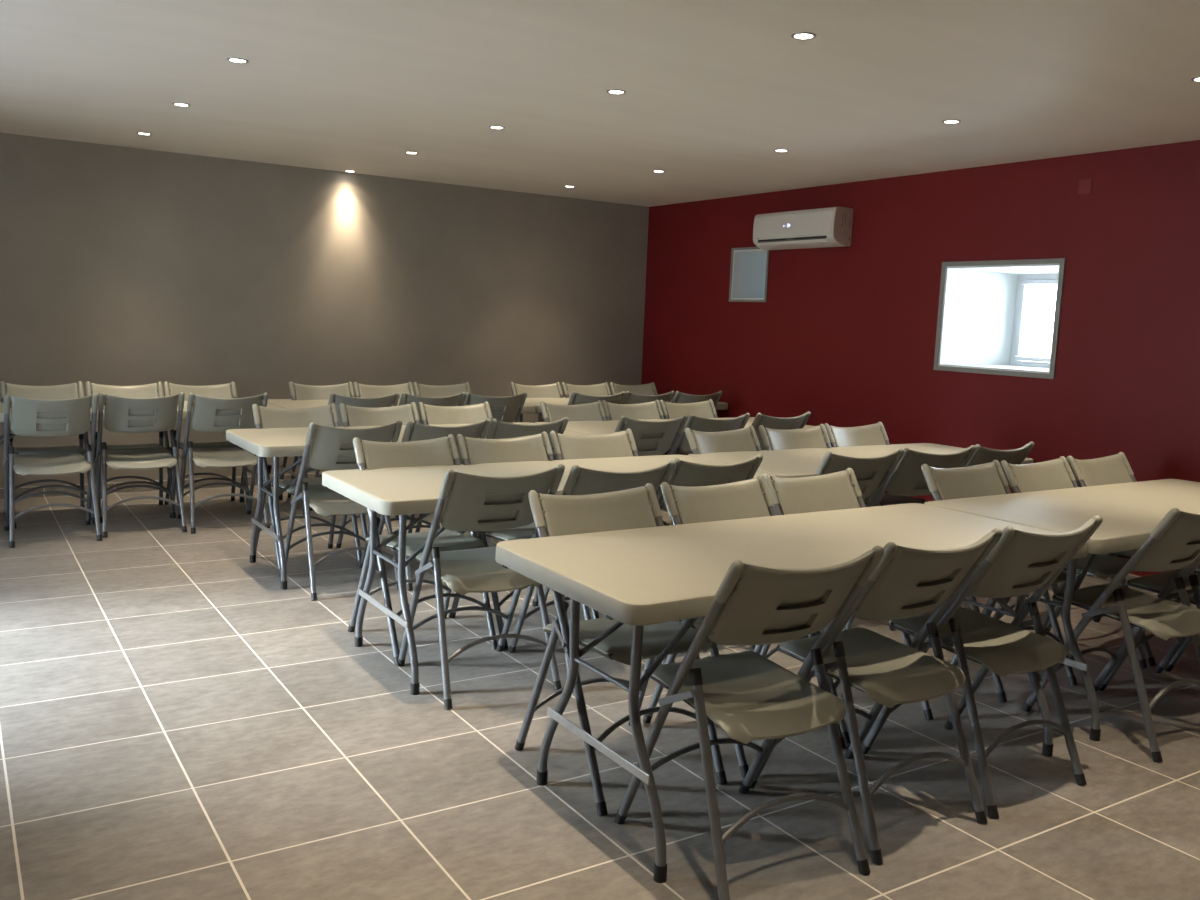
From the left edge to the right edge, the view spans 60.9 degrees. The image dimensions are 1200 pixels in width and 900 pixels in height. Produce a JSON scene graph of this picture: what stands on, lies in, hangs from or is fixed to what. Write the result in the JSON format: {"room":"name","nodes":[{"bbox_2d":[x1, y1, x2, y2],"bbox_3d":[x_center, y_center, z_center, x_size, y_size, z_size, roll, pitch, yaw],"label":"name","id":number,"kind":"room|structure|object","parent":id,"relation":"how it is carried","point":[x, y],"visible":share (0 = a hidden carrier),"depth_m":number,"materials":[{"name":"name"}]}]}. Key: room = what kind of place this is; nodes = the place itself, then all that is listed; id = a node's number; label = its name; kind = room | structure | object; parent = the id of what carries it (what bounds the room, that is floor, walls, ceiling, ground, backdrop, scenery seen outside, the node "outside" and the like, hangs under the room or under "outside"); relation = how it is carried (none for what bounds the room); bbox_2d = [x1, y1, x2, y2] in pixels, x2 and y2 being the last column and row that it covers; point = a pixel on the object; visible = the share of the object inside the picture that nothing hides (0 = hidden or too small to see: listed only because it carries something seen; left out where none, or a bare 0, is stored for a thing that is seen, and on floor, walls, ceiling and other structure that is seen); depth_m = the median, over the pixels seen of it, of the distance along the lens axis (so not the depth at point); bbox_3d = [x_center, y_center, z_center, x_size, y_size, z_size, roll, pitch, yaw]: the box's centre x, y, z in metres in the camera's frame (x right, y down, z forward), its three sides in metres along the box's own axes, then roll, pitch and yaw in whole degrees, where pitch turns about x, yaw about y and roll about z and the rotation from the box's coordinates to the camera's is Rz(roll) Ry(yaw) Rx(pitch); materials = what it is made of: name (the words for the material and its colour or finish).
{"room":"community hall","nodes":[
{"label":"community hall","id":0,"kind":"room"},
{"bbox_2d":[0,133,648,487],"bbox_3d":[-2.963,-0.973,7.959,9.548,2.504,0.300,-2,9,-33],"label":"wall","id":1,"kind":"structure","parent":0,"point":[120,266],"depth_m":8.03,"materials":[{"name":"grey paint"}]},
{"bbox_2d":[0,473,321,498],"bbox_3d":[-2.950,0.252,7.971,7.898,0.076,0.009,-2,9,-33],"label":"baseboard","id":2,"kind":"structure","parent":1,"relation":"attached to","point":[20,490],"depth_m":7.61,"materials":[{"name":"grey tile"}]},
{"bbox_2d":[0,485,1199,899],"bbox_3d":[-0.137,1.013,3.668,9.548,0.120,11.000,-2,9,-33],"label":"floor","id":3,"kind":"structure","parent":0,"point":[177,722],"depth_m":3.25,"materials":[{"name":"grey tile"}]},
{"bbox_2d":[0,381,94,528],"bbox_3d":[-3.533,0.014,6.529,0.486,0.877,0.541,-3,9,-34],"label":"folding chair","id":4,"kind":"object","parent":3,"relation":"on","point":[66,391],"visible":0.55,"depth_m":6.62,"materials":[{"name":"grey plastic"}]},
{"bbox_2d":[3,393,102,547],"bbox_3d":[-3.262,0.085,6.061,0.486,0.877,0.541,-2,9,-33],"label":"folding chair","id":5,"kind":"object","parent":3,"relation":"on","point":[29,417],"visible":1,"depth_m":5.91,"materials":[{"name":"grey plastic"}]},
{"bbox_2d":[85,381,175,522],"bbox_3d":[-3.123,-0.002,6.788,0.486,0.877,0.541,-2,9,-32],"label":"folding chair","id":6,"kind":"object","parent":3,"relation":"on","point":[147,390],"visible":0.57,"depth_m":6.88,"materials":[{"name":"grey plastic"}]},
{"bbox_2d":[95,392,186,537],"bbox_3d":[-2.886,0.057,6.395,0.486,0.877,0.541,-2,8,-31],"label":"folding chair","id":7,"kind":"object","parent":3,"relation":"on","point":[121,414],"visible":0.98,"depth_m":6.24,"materials":[{"name":"grey plastic"}]},
{"bbox_2d":[0,401,284,517],"bbox_3d":[-3.100,0.079,6.652,1.905,0.740,0.760,-2,9,-33],"label":"folding table","id":8,"kind":"object","parent":3,"relation":"on","point":[184,414],"visible":0.11,"depth_m":6.46,"materials":[{"name":"metal"}]},
{"bbox_2d":[164,381,248,508],"bbox_3d":[-2.712,-0.019,7.045,0.486,0.877,0.541,-2,9,-32],"label":"folding chair","id":9,"kind":"object","parent":3,"relation":"on","point":[222,390],"visible":0.52,"depth_m":7.12,"materials":[{"name":"grey plastic"}]},
{"bbox_2d":[178,393,269,533],"bbox_3d":[-2.440,0.049,6.598,0.486,0.877,0.541,-2,9,-31],"label":"folding chair","id":10,"kind":"object","parent":3,"relation":"on","point":[209,414],"visible":0.8,"depth_m":6.43,"materials":[{"name":"grey plastic"}]},
{"bbox_2d":[252,403,361,574],"bbox_3d":[-1.634,0.197,5.694,0.486,0.877,0.541,-3,9,-34],"label":"folding chair","id":11,"kind":"object","parent":3,"relation":"on","point":[327,415],"visible":0.4,"depth_m":5.74,"materials":[{"name":"grey plastic"}]},
{"bbox_2d":[287,382,366,497],"bbox_3d":[-1.986,-0.048,7.506,0.486,0.877,0.541,-2,9,-33],"label":"folding chair","id":12,"kind":"object","parent":3,"relation":"on","point":[303,392],"visible":0.19,"depth_m":7.61,"materials":[{"name":"grey plastic"}]},
{"bbox_2d":[279,420,402,599],"bbox_3d":[-1.337,0.264,5.264,0.486,0.877,0.541,-3,9,-35],"label":"folding chair","id":13,"kind":"object","parent":3,"relation":"on","point":[332,448],"visible":0.66,"depth_m":5.07,"materials":[{"name":"grey plastic"}]},
{"bbox_2d":[310,392,399,520],"bbox_3d":[-1.694,0.023,7.043,0.486,0.877,0.541,-2,9,-31],"label":"folding chair","id":14,"kind":"object","parent":3,"relation":"on","point":[384,401],"visible":0.12,"depth_m":6.79,"materials":[{"name":"grey plastic"}]},
{"bbox_2d":[353,382,414,398],"bbox_3d":[-1.575,-0.065,7.764,0.486,0.877,0.541,-2,9,-33],"label":"folding chair","id":15,"kind":"object","parent":3,"relation":"on","point":[366,391],"visible":0.13,"depth_m":7.88,"materials":[{"name":"grey plastic"}]},
{"bbox_2d":[336,402,439,547],"bbox_3d":[-1.219,0.180,5.961,0.486,0.877,0.541,-3,9,-34],"label":"folding chair","id":16,"kind":"object","parent":3,"relation":"on","point":[357,416],"visible":0.17,"depth_m":6.06,"materials":[{"name":"grey plastic"}]},
{"bbox_2d":[267,399,535,514],"bbox_3d":[-1.493,0.012,7.680,1.905,0.740,0.760,-2,9,-33],"label":"folding table","id":17,"kind":"object","parent":3,"relation":"on","point":[284,403],"visible":0.15,"depth_m":7.33,"materials":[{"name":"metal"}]},
{"bbox_2d":[226,422,585,589],"bbox_3d":[-1.063,0.268,5.814,1.905,0.740,0.760,-2,9,-33],"label":"folding table","id":18,"kind":"object","parent":3,"relation":"on","point":[275,443],"visible":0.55,"depth_m":5.29,"materials":[{"name":"plastic"}]},
{"bbox_2d":[348,434,497,665],"bbox_3d":[-0.757,0.399,4.387,0.486,0.877,0.541,-3,9,-34],"label":"folding chair","id":19,"kind":"object","parent":3,"relation":"on","point":[443,451],"visible":0.53,"depth_m":4.41,"materials":[{"name":"grey plastic"}]},
{"bbox_2d":[398,392,465,424],"bbox_3d":[-1.286,0.005,7.306,0.486,0.877,0.541,-3,9,-34],"label":"folding chair","id":20,"kind":"object","parent":3,"relation":"on","point":[454,400],"visible":0.12,"depth_m":7.05,"materials":[{"name":"grey plastic"}]},
{"bbox_2d":[378,419,490,590],"bbox_3d":[-0.918,0.250,5.509,0.486,0.877,0.541,-3,9,-35],"label":"folding chair","id":21,"kind":"object","parent":3,"relation":"on","point":[413,431],"visible":0.16,"depth_m":5.24,"materials":[{"name":"grey plastic"}]},
{"bbox_2d":[413,382,470,396],"bbox_3d":[-1.161,-0.080,8.016,0.486,0.877,0.541,-3,9,-33],"label":"folding chair","id":22,"kind":"object","parent":3,"relation":"on","point":[422,390],"visible":0.16,"depth_m":8.14,"materials":[{"name":"grey plastic"}]},
{"bbox_2d":[415,401,492,532],"bbox_3d":[-0.809,0.162,6.233,0.486,0.877,0.541,-2,9,-33],"label":"folding chair","id":23,"kind":"object","parent":3,"relation":"on","point":[468,414],"visible":0.16,"depth_m":6.36,"materials":[{"name":"grey plastic"}]},
{"bbox_2d":[398,464,564,708],"bbox_3d":[-0.466,0.466,3.959,0.486,0.877,0.541,-2,8,-31],"label":"folding chair","id":24,"kind":"object","parent":3,"relation":"on","point":[473,502],"visible":0.78,"depth_m":3.79,"materials":[{"name":"grey plastic"}]},
{"bbox_2d":[462,392,526,463],"bbox_3d":[-0.864,-0.009,7.555,0.486,0.877,0.541,-2,8,-30],"label":"folding chair","id":25,"kind":"object","parent":3,"relation":"on","point":[504,409],"visible":0.25,"depth_m":7.37,"materials":[{"name":"grey plastic"}]},
{"bbox_2d":[462,417,567,546],"bbox_3d":[-0.514,0.232,5.776,0.486,0.877,0.541,-3,9,-34],"label":"folding chair","id":26,"kind":"object","parent":3,"relation":"on","point":[497,429],"visible":0.17,"depth_m":5.50,"materials":[{"name":"grey plastic"}]},
{"bbox_2d":[449,431,590,648],"bbox_3d":[-0.350,0.382,4.653,0.486,0.877,0.541,-3,9,-34],"label":"folding chair","id":27,"kind":"object","parent":3,"relation":"on","point":[537,447],"visible":0.48,"depth_m":4.73,"materials":[{"name":"grey plastic"}]},
{"bbox_2d":[510,382,562,413],"bbox_3d":[-0.445,-0.113,8.495,0.486,0.877,0.541,-2,9,-33],"label":"folding chair","id":28,"kind":"object","parent":3,"relation":"on","point":[554,390],"visible":0.18,"depth_m":8.64,"materials":[{"name":"grey plastic"}]},
{"bbox_2d":[322,455,776,694],"bbox_3d":[-0.186,0.469,4.514,1.905,0.740,0.764,-2,9,-33],"label":"folding table","id":29,"kind":"object","parent":3,"relation":"on","point":[401,491],"visible":0.46,"depth_m":4.13,"materials":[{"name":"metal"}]},
{"bbox_2d":[540,400,605,459],"bbox_3d":[-0.088,0.135,6.672,0.486,0.877,0.541,-3,9,-33],"label":"folding chair","id":30,"kind":"object","parent":3,"relation":"on","point":[594,411],"visible":0.23,"depth_m":6.81,"materials":[{"name":"grey plastic"}]},
{"bbox_2d":[562,382,610,459],"bbox_3d":[-0.026,-0.130,8.765,0.486,0.877,0.541,-3,9,-33],"label":"folding chair","id":31,"kind":"object","parent":3,"relation":"on","point":[603,389],"visible":0.15,"depth_m":8.91,"materials":[{"name":"grey plastic"}]},
{"bbox_2d":[508,460,675,690],"bbox_3d":[-0.035,0.454,4.185,0.486,0.877,0.541,-2,9,-32],"label":"folding chair","id":32,"kind":"object","parent":3,"relation":"on","point":[580,481],"visible":0.16,"depth_m":3.93,"materials":[{"name":"grey plastic"}]},
{"bbox_2d":[568,391,625,418],"bbox_3d":[-0.138,-0.042,8.040,0.486,0.877,0.541,-2,9,-32],"label":"folding chair","id":33,"kind":"object","parent":3,"relation":"on","point":[576,398],"visible":0.12,"depth_m":7.75,"materials":[{"name":"grey plastic"}]},
{"bbox_2d":[544,429,668,618],"bbox_3d":[0.059,0.362,4.939,0.486,0.877,0.541,-2,9,-33],"label":"folding chair","id":34,"kind":"object","parent":3,"relation":"on","point":[622,443],"visible":0.25,"depth_m":5.07,"materials":[{"name":"grey plastic"}]},
{"bbox_2d":[515,483,726,815],"bbox_3d":[0.076,0.583,3.215,0.486,0.877,0.541,-2,9,-32],"label":"folding chair","id":35,"kind":"object","parent":3,"relation":"on","point":[634,508],"visible":0.6,"depth_m":3.22,"materials":[{"name":"grey plastic"}]},
{"bbox_2d":[519,396,727,454],"bbox_3d":[0.113,-0.054,8.707,1.905,0.740,0.760,-2,9,-33],"label":"folding table","id":36,"kind":"object","parent":3,"relation":"on","point":[532,401],"visible":0.07,"depth_m":8.36,"materials":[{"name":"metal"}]},
{"bbox_2d":[610,382,657,394],"bbox_3d":[0.389,-0.146,9.016,0.486,0.877,0.541,-2,9,-32],"label":"folding chair","id":37,"kind":"object","parent":3,"relation":"on","point":[645,389],"visible":0.13,"depth_m":9.18,"materials":[{"name":"grey plastic"}]},
{"bbox_2d":[602,400,668,454],"bbox_3d":[0.314,0.116,6.943,0.486,0.877,0.541,-2,9,-32],"label":"folding chair","id":38,"kind":"object","parent":3,"relation":"on","point":[649,410],"visible":0.19,"depth_m":7.08,"materials":[{"name":"grey plastic"}]},
{"bbox_2d":[622,391,673,454],"bbox_3d":[0.260,-0.062,8.323,0.486,0.877,0.541,-3,9,-34],"label":"folding chair","id":39,"kind":"object","parent":3,"relation":"on","point":[630,398],"visible":0.14,"depth_m":8.04,"materials":[{"name":"grey plastic"}]},
{"bbox_2d":[614,415,687,455],"bbox_3d":[0.193,0.203,6.227,0.486,0.877,0.541,-2,8,-31],"label":"folding chair","id":40,"kind":"object","parent":3,"relation":"on","point":[651,438],"visible":0.27,"depth_m":6.04,"materials":[{"name":"grey plastic"}]},
{"bbox_2d":[535,417,812,434],"bbox_3d":[0.547,0.201,6.844,1.905,0.740,0.760,-2,9,-33],"label":"folding table","id":41,"kind":"object","parent":3,"relation":"on","point":[583,427],"visible":0.02,"depth_m":6.54,"materials":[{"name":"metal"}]},
{"bbox_2d":[659,399,717,454],"bbox_3d":[0.723,0.099,7.204,0.486,0.877,0.541,-2,9,-33],"label":"folding chair","id":42,"kind":"object","parent":3,"relation":"on","point":[705,409],"visible":0.23,"depth_m":7.35,"materials":[{"name":"grey plastic"}]},
{"bbox_2d":[664,391,721,453],"bbox_3d":[0.677,-0.077,8.570,0.486,0.877,0.541,-2,9,-33],"label":"folding chair","id":43,"kind":"object","parent":3,"relation":"on","point":[681,398],"visible":0.16,"depth_m":8.28,"materials":[{"name":"grey plastic"}]},
{"bbox_2d":[660,413,749,509],"bbox_3d":[0.605,0.181,6.530,0.486,0.877,0.541,-2,9,-32],"label":"folding chair","id":44,"kind":"object","parent":3,"relation":"on","point":[696,423],"visible":0.16,"depth_m":6.27,"materials":[{"name":"grey plastic"}]},
{"bbox_2d":[658,454,762,662],"bbox_3d":[0.364,0.430,4.500,0.486,0.877,0.541,-2,9,-33],"label":"folding chair","id":45,"kind":"object","parent":3,"relation":"on","point":[690,474],"visible":0.15,"depth_m":4.24,"materials":[{"name":"grey plastic"}]},
{"bbox_2d":[685,425,760,454],"bbox_3d":[0.751,0.337,5.354,0.486,0.877,0.541,-3,9,-34],"label":"folding chair","id":46,"kind":"object","parent":3,"relation":"on","point":[744,439],"visible":0.16,"depth_m":5.49,"materials":[{"name":"grey plastic"}]},
{"bbox_2d":[643,475,845,777],"bbox_3d":[0.513,0.563,3.503,0.486,0.877,0.541,-3,9,-35],"label":"folding chair","id":47,"kind":"object","parent":3,"relation":"on","point":[750,498],"visible":0.25,"depth_m":3.61,"materials":[{"name":"grey plastic"}]},
{"bbox_2d":[615,545,883,899],"bbox_3d":[0.392,0.656,2.737,0.486,0.877,0.541,-2,8,-30],"label":"folding chair","id":48,"kind":"object","parent":3,"relation":"on","point":[748,695],"visible":0.99,"depth_m":2.59,"materials":[{"name":"grey plastic"}]},
{"bbox_2d":[751,411,810,449],"bbox_3d":[1.045,0.163,6.807,0.486,0.877,0.541,-3,9,-35],"label":"folding chair","id":49,"kind":"object","parent":3,"relation":"on","point":[798,422],"visible":0.15,"depth_m":6.54,"materials":[{"name":"grey plastic"}]},
{"bbox_2d":[495,503,1088,882],"bbox_3d":[0.660,0.657,3.307,1.905,0.740,0.764,-2,9,-33],"label":"folding table","id":50,"kind":"object","parent":3,"relation":"on","point":[639,577],"visible":0.74,"depth_m":2.99,"materials":[{"name":"plastic"}]},
{"bbox_2d":[759,424,830,450],"bbox_3d":[1.178,0.319,5.625,0.486,0.877,0.541,-2,8,-31],"label":"folding chair","id":51,"kind":"object","parent":3,"relation":"on","point":[815,436],"visible":0.22,"depth_m":5.77,"materials":[{"name":"grey plastic"}]},
{"bbox_2d":[760,468,933,743],"bbox_3d":[0.907,0.541,3.799,0.486,0.877,0.541,-3,9,-34],"label":"folding chair","id":52,"kind":"object","parent":3,"relation":"on","point":[840,490],"visible":0.23,"depth_m":3.92,"materials":[{"name":"grey plastic"}]},
{"bbox_2d":[814,448,903,632],"bbox_3d":[1.093,0.406,4.922,0.486,0.877,0.541,-2,8,-30],"label":"folding chair","id":53,"kind":"object","parent":3,"relation":"on","point":[871,474],"visible":0.25,"depth_m":4.71,"materials":[{"name":"grey plastic"}]},
{"bbox_2d":[688,443,1033,477],"bbox_3d":[1.423,0.402,5.544,1.905,0.740,0.764,-2,9,-33],"label":"folding table","id":54,"kind":"object","parent":3,"relation":"on","point":[785,463],"visible":0.11,"depth_m":5.43,"materials":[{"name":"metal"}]},
{"bbox_2d":[750,528,1001,863],"bbox_3d":[0.806,0.637,3.017,0.486,0.877,0.541,-3,9,-34],"label":"folding chair","id":55,"kind":"object","parent":3,"relation":"on","point":[906,582],"visible":0.88,"depth_m":2.86,"materials":[{"name":"grey plastic"}]},
{"bbox_2d":[824,422,927,505],"bbox_3d":[1.600,0.299,5.913,0.486,0.877,0.541,-2,9,-32],"label":"folding chair","id":56,"kind":"object","parent":3,"relation":"on","point":[873,434],"visible":0.37,"depth_m":6.01,"materials":[{"name":"grey plastic"}]},
{"bbox_2d":[871,445,975,619],"bbox_3d":[1.527,0.389,5.190,0.486,0.877,0.541,-2,8,-29],"label":"folding chair","id":57,"kind":"object","parent":3,"relation":"on","point":[907,479],"visible":0.27,"depth_m":4.95,"materials":[{"name":"grey plastic"}]},
{"bbox_2d":[862,515,1102,817],"bbox_3d":[1.231,0.618,3.302,0.486,0.877,0.541,-2,9,-33],"label":"folding chair","id":58,"kind":"object","parent":3,"relation":"on","point":[1020,563],"visible":0.87,"depth_m":3.14,"materials":[{"name":"grey plastic"}]},
{"bbox_2d":[910,460,1076,702],"bbox_3d":[1.645,0.513,4.252,0.486,0.877,0.541,-2,8,-31],"label":"folding chair","id":59,"kind":"object","parent":3,"relation":"on","point":[987,479],"visible":0.29,"depth_m":4.33,"materials":[{"name":"grey plastic"}]},
{"bbox_2d":[964,441,1034,608],"bbox_3d":[1.941,0.370,5.468,0.486,0.877,0.541,-2,9,-33],"label":"folding chair","id":60,"kind":"object","parent":3,"relation":"on","point":[981,455],"visible":0.13,"depth_m":5.18,"materials":[{"name":"grey plastic"}]},
{"bbox_2d":[924,479,1199,740],"bbox_3d":[2.266,0.590,4.339,1.905,0.740,0.764,-2,9,-33],"label":"folding table","id":61,"kind":"object","parent":3,"relation":"on","point":[1129,512],"visible":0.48,"depth_m":4.00,"materials":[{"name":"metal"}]},
{"bbox_2d":[993,456,1147,683],"bbox_3d":[2.067,0.500,4.491,0.486,0.877,0.541,-3,9,-34],"label":"folding chair","id":62,"kind":"object","parent":3,"relation":"on","point":[1054,474],"visible":0.47,"depth_m":4.54,"materials":[{"name":"grey plastic"}]},
{"bbox_2d":[1021,508,1199,761],"bbox_3d":[1.964,0.591,3.748,0.486,0.877,0.541,-2,9,-33],"label":"folding chair","id":63,"kind":"object","parent":3,"relation":"on","point":[1174,543],"visible":0.95,"depth_m":3.58,"materials":[{"name":"grey plastic"}]},
{"bbox_2d":[1045,452,1177,665],"bbox_3d":[2.486,0.481,4.773,0.486,0.877,0.541,-3,9,-34],"label":"folding chair","id":64,"kind":"object","parent":3,"relation":"on","point":[1113,469],"visible":0.3,"depth_m":4.88,"materials":[{"name":"grey plastic"}]},
{"bbox_2d":[1098,558,1199,690],"bbox_3d":[2.383,0.572,4.021,0.486,0.877,0.541,-3,9,-34],"label":"folding chair","id":65,"kind":"object","parent":3,"relation":"on","point":[1155,583],"visible":0.52,"depth_m":4.07,"materials":[{"name":"grey plastic"}]},
{"bbox_2d":[1164,566,1199,670],"bbox_3d":[2.806,0.556,4.286,0.486,0.877,0.541,-2,9,-32],"label":"folding chair","id":66,"kind":"object","parent":3,"relation":"on","point":[1188,641],"visible":0.63,"depth_m":4.38,"materials":[{"name":"grey plastic"}]},
{"bbox_2d":[0,0,1199,206],"bbox_3d":[-0.032,-1.603,3.334,9.548,0.150,11.000,-2,9,-33],"label":"ceiling","id":67,"kind":"structure","parent":0,"point":[713,88],"depth_m":4.77,"materials":[{"name":"paint"}]},
{"bbox_2d":[137,132,151,134],"bbox_3d":[-2.988,-2.075,6.694,0.094,0.009,0.094,-2,9,-33],"label":"recessed light","id":68,"kind":"object","parent":67,"relation":"in","point":[140,133],"visible":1,"depth_m":6.68,"materials":[{"name":"metal"}]},
{"bbox_2d":[172,103,189,106],"bbox_3d":[-2.321,-1.916,5.660,0.094,0.009,0.094,-2,9,-33],"label":"recessed light","id":69,"kind":"object","parent":67,"relation":"in","point":[175,104],"visible":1,"depth_m":5.65,"materials":[{"name":"metal"}]},
{"bbox_2d":[227,57,248,63],"bbox_3d":[-1.627,-1.751,4.586,0.094,0.009,0.094,-2,9,-33],"label":"recessed light","id":70,"kind":"object","parent":67,"relation":"in","point":[231,59],"visible":1,"depth_m":4.58,"materials":[{"name":"metal"}]},
{"bbox_2d":[489,126,504,128],"bbox_3d":[-0.602,-1.886,5.965,0.094,0.009,0.094,-2,9,-33],"label":"recessed light","id":71,"kind":"object","parent":67,"relation":"in","point":[491,127],"visible":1,"depth_m":5.96,"materials":[{"name":"metal"}]},
{"bbox_2d":[607,89,625,94],"bbox_3d":[0.078,-1.724,4.911,0.094,0.009,0.094,-2,9,-33],"label":"recessed light","id":72,"kind":"object","parent":67,"relation":"in","point":[612,91],"visible":1,"depth_m":4.90,"materials":[{"name":"metal"}]},
{"bbox_2d":[774,149,788,151],"bbox_3d":[1.129,-1.866,6.360,0.094,0.009,0.094,-2,9,-33],"label":"recessed light","id":73,"kind":"object","parent":67,"relation":"in","point":[775,150],"visible":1,"depth_m":6.35,"materials":[{"name":"metal"}]},
{"bbox_2d":[791,32,815,39],"bbox_3d":[0.767,-1.560,3.845,0.094,0.009,0.094,-2,9,-33],"label":"recessed light","id":74,"kind":"object","parent":67,"relation":"in","point":[801,35],"visible":1,"depth_m":3.84,"materials":[{"name":"metal"}]},
{"bbox_2d":[942,120,960,123],"bbox_3d":[1.821,-1.702,5.289,0.094,0.009,0.094,-2,9,-33],"label":"recessed light","id":75,"kind":"object","parent":67,"relation":"in","point":[944,121],"visible":1,"depth_m":5.28,"materials":[{"name":"metal"}]},
{"bbox_2d":[1191,76,1199,81],"bbox_3d":[2.503,-1.539,4.232,0.094,0.009,0.094,-2,9,-33],"label":"recessed light","id":76,"kind":"object","parent":67,"relation":"in","point":[1195,79],"visible":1,"depth_m":4.24,"materials":[{"name":"metal"}]},
{"bbox_2d":[641,140,1199,576],"bbox_3d":[3.577,-0.439,5.843,0.850,2.504,10.400,-2,9,-33],"label":"wall","id":77,"kind":"structure","parent":0,"point":[845,336],"depth_m":6.87,"materials":[{"name":"red paint"}]},
{"bbox_2d":[731,249,766,299],"bbox_3d":[1.603,-1.494,8.832,0.822,0.416,0.435,-2,9,-33],"label":"window","id":78,"kind":"structure","parent":77,"relation":"attached to","point":[749,266],"depth_m":8.86,"materials":[{"name":"white paint"}]},
{"bbox_2d":[729,247,769,301],"bbox_3d":[1.254,-1.479,8.609,0.012,0.456,0.475,-2,9,-33],"label":"trim","id":79,"kind":"structure","parent":77,"relation":"attached to","point":[742,248],"depth_m":8.62,"materials":[{"name":"grey paint"}]},
{"bbox_2d":[753,207,852,250],"bbox_3d":[1.558,-1.712,7.937,0.206,0.283,0.894,-2,9,-33],"label":"air conditioner","id":80,"kind":"object","parent":77,"relation":"attached to","point":[831,226],"visible":1,"depth_m":7.78,"materials":[{"name":"white plastic"}]},
{"bbox_2d":[938,264,1059,373],"bbox_3d":[2.909,-0.871,6.831,0.822,0.672,0.851,-2,9,-33],"label":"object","id":81,"kind":"structure","parent":77,"relation":"attached to","point":[979,302],"depth_m":7.11,"materials":[{"name":"white paint"}]},
{"bbox_2d":[933,258,1065,378],"bbox_3d":[2.559,-0.856,6.607,0.012,0.732,0.911,-2,9,-33],"label":"trim","id":82,"kind":"structure","parent":77,"relation":"attached to","point":[1061,261],"depth_m":6.52,"materials":[{"name":"grey paint"}]},
{"bbox_2d":[1010,274,1057,367],"bbox_3d":[3.233,-0.884,7.038,0.082,0.648,0.827,-2,9,-33],"label":"window","id":83,"kind":"structure","parent":77,"relation":"in","point":[1023,283],"depth_m":7.31,"materials":[{"name":"white plastic"}]},
{"bbox_2d":[1078,179,1092,194],"bbox_3d":[2.881,-1.562,6.061,0.010,0.084,0.084,-2,9,-33],"label":"cover plate","id":84,"kind":"object","parent":77,"relation":"attached to","point":[1085,186],"visible":1,"depth_m":6.05,"materials":[{"name":"red plastic"}]},
{"bbox_2d":[1063,570,1157,593],"bbox_3d":[3.169,0.780,5.762,0.009,0.076,10.391,-2,9,-33],"label":"baseboard","id":85,"kind":"structure","parent":77,"relation":"attached to","point":[1129,576],"depth_m":5.91,"materials":[{"name":"grey tile"}]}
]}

